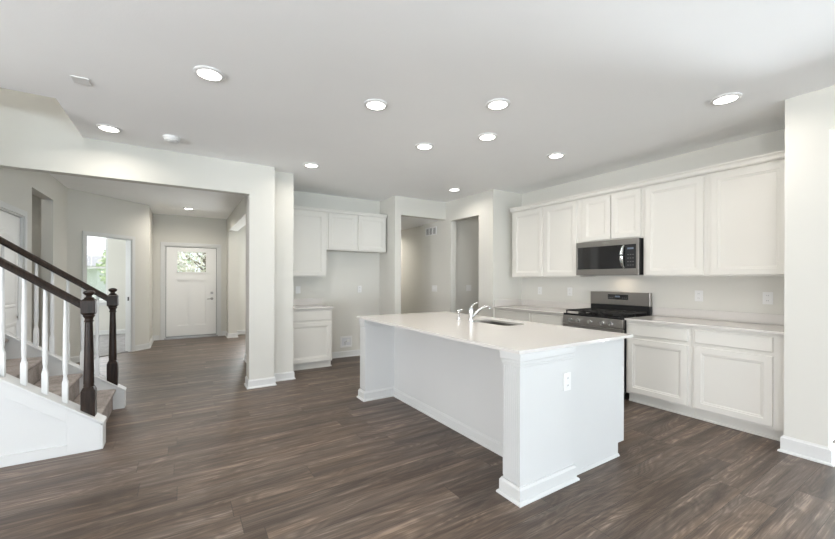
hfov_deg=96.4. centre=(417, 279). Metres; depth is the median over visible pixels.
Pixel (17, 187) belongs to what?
wall
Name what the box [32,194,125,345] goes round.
wall
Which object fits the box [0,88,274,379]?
wall
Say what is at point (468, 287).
wall switch
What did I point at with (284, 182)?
wall
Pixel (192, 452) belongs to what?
floor
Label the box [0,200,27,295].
trim
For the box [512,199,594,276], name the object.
upper cabinet
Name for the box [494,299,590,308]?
backsplash
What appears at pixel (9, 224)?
door
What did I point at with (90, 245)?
window
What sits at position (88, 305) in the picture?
stair railing
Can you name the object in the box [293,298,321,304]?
backsplash
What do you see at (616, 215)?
upper cabinet
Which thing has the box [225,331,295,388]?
baseboard
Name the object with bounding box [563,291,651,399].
gas range
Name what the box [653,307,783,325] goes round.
backsplash
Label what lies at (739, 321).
countertop
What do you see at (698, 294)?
wall outlet
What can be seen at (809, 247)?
wall
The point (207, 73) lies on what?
recessed light
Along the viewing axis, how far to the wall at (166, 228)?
8.50 m
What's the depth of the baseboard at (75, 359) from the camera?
7.09 m
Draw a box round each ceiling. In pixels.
[0,0,834,218]
[401,216,441,229]
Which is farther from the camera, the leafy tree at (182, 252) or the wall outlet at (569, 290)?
the leafy tree at (182, 252)
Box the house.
[87,255,105,299]
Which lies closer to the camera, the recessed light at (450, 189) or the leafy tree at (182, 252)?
the recessed light at (450, 189)
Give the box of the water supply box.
[340,336,351,347]
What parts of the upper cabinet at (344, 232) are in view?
door, door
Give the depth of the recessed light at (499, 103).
2.97 m
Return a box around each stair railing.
[0,236,118,384]
[0,257,96,416]
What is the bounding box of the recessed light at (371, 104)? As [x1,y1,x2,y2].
[364,99,387,110]
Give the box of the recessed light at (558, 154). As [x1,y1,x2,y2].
[547,152,564,158]
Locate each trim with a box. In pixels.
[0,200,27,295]
[82,231,134,351]
[160,242,220,339]
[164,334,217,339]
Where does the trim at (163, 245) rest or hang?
attached to the wall at (166, 228)
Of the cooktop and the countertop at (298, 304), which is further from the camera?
the countertop at (298, 304)
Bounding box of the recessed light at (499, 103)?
[486,98,509,109]
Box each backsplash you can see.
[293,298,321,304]
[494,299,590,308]
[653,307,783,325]
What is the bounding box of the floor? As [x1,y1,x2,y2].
[0,333,834,538]
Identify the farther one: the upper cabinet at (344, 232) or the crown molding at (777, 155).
the upper cabinet at (344, 232)
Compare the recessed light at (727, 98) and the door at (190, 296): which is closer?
the recessed light at (727, 98)
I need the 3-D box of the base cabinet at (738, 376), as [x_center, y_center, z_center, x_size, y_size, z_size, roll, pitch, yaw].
[3.050,0.895,3.445,0.613,0.893,0.671,0,0,-32]
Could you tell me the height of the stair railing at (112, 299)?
1.554 m
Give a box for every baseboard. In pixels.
[70,330,245,362]
[93,329,124,334]
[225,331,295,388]
[332,349,359,358]
[777,419,834,466]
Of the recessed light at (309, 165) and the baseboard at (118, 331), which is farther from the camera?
the baseboard at (118, 331)
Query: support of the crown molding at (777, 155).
attached to the upper cabinet at (544, 239)
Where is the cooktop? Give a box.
[564,308,649,319]
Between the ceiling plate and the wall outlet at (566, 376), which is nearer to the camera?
the wall outlet at (566, 376)
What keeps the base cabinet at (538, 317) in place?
on the floor
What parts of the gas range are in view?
oven door, control panel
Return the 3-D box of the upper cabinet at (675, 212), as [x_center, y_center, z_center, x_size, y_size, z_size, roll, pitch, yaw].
[2.840,-0.564,4.029,0.348,1.068,0.605,0,0,-32]
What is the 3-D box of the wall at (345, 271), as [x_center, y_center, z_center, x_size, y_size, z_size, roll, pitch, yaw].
[-1.465,-0.039,6.328,1.765,2.740,0.120,0,0,-32]
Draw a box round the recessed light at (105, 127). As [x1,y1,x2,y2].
[95,124,121,132]
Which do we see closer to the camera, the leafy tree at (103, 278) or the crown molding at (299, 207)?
the crown molding at (299, 207)
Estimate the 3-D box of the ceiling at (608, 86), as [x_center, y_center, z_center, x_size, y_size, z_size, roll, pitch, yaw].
[-0.419,-1.496,2.070,14.800,0.180,19.250,0,0,-32]
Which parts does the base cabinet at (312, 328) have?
drawer, door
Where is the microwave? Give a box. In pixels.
[576,238,643,275]
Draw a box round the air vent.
[425,226,436,235]
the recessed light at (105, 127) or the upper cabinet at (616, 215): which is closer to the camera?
the recessed light at (105, 127)
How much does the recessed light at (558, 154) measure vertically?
0.012 m
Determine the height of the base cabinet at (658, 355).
0.893 m
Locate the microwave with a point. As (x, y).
(619, 256)
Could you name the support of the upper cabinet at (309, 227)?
attached to the wall at (345, 271)
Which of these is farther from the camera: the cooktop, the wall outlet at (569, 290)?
the wall outlet at (569, 290)
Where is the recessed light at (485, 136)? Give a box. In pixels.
[477,133,497,140]
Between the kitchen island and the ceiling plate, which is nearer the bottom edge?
the kitchen island
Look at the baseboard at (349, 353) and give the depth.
6.39 m
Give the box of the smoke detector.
[163,135,180,143]
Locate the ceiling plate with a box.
[70,75,91,86]
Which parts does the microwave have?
handle, control panel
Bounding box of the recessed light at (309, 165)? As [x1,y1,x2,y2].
[303,163,319,167]
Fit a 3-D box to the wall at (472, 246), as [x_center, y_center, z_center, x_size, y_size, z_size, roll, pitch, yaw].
[0.317,-0.034,8.557,1.510,2.740,5.580,0,0,-32]
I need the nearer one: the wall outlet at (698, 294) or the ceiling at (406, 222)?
the wall outlet at (698, 294)
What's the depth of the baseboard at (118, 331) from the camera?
8.83 m
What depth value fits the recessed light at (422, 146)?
3.91 m
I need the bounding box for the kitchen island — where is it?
[357,319,623,507]
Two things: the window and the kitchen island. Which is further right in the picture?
the kitchen island
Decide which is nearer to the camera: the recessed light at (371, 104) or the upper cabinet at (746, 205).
the recessed light at (371, 104)
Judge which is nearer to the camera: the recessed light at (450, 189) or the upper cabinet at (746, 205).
the upper cabinet at (746, 205)
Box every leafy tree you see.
[96,250,105,283]
[177,252,201,271]
[177,252,205,271]
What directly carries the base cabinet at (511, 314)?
on the floor
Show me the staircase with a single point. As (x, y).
(35, 425)
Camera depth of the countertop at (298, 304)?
5.93 m
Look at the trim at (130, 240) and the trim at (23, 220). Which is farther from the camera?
the trim at (130, 240)
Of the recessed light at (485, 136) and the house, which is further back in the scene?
the house
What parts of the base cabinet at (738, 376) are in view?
drawer, door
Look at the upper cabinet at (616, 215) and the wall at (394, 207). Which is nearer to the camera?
the upper cabinet at (616, 215)
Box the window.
[87,237,107,301]
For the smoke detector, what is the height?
0.046 m
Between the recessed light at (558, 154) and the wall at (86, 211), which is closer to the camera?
the recessed light at (558, 154)
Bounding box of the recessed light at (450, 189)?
[448,188,460,190]
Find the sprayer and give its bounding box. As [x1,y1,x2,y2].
[457,309,462,319]
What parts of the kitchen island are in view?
trim, baseboard, trim, panel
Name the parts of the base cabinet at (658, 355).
door, drawer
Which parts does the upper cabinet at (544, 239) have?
door, door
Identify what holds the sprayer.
on the island countertop at (523, 337)
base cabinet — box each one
[293,308,331,370]
[495,308,531,321]
[532,311,562,325]
[626,320,694,417]
[692,326,783,440]
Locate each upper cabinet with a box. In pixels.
[293,209,325,276]
[326,212,385,252]
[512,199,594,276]
[581,187,643,242]
[644,174,718,276]
[708,159,784,275]
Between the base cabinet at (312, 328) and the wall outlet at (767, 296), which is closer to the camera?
the wall outlet at (767, 296)
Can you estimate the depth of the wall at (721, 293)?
4.22 m
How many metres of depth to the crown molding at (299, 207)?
5.98 m
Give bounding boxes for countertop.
[293,298,334,309]
[357,311,632,353]
[493,299,590,313]
[624,307,783,334]
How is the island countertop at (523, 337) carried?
on the kitchen island
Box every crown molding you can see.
[294,205,386,217]
[509,149,784,212]
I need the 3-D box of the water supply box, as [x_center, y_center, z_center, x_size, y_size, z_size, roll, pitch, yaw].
[-1.224,1.072,6.401,0.215,0.190,0.020,0,0,-32]
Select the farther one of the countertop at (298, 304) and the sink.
the countertop at (298, 304)
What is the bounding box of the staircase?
[0,330,125,467]
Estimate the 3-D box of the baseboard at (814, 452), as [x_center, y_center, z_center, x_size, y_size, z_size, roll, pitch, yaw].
[4.608,1.284,3.876,4.062,0.124,0.300,0,0,-32]
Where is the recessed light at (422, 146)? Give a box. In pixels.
[415,143,433,149]
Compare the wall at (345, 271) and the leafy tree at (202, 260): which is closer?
the wall at (345, 271)
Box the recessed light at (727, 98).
[710,92,741,104]
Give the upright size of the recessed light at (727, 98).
0.012 m
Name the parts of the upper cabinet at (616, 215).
door, door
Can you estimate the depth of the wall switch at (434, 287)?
7.12 m
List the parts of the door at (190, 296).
panel moulding, panel moulding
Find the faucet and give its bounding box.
[468,302,490,321]
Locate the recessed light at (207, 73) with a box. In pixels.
[193,65,224,81]
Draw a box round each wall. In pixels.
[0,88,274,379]
[0,168,66,356]
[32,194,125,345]
[67,188,152,356]
[152,214,245,339]
[226,171,293,372]
[293,191,379,351]
[379,196,445,314]
[401,189,521,316]
[521,129,784,314]
[784,85,834,446]
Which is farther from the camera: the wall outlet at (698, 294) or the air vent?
the air vent
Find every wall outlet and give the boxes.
[563,372,570,390]
[567,288,571,295]
[695,290,702,300]
[763,292,772,304]
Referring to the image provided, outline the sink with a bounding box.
[480,321,513,325]
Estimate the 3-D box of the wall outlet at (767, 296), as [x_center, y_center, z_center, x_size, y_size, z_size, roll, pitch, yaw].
[3.340,0.180,3.557,0.010,0.116,0.075,0,0,-32]
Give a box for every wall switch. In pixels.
[296,286,299,293]
[432,285,436,291]
[466,285,470,290]
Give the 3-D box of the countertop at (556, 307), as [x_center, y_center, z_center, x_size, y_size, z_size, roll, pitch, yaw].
[1.781,0.385,5.431,0.633,0.120,1.265,0,0,-32]
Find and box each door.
[0,211,19,334]
[166,246,216,336]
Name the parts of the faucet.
spout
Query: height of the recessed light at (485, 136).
0.012 m
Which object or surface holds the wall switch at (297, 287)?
attached to the wall at (345, 271)
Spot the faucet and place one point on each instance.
(470, 310)

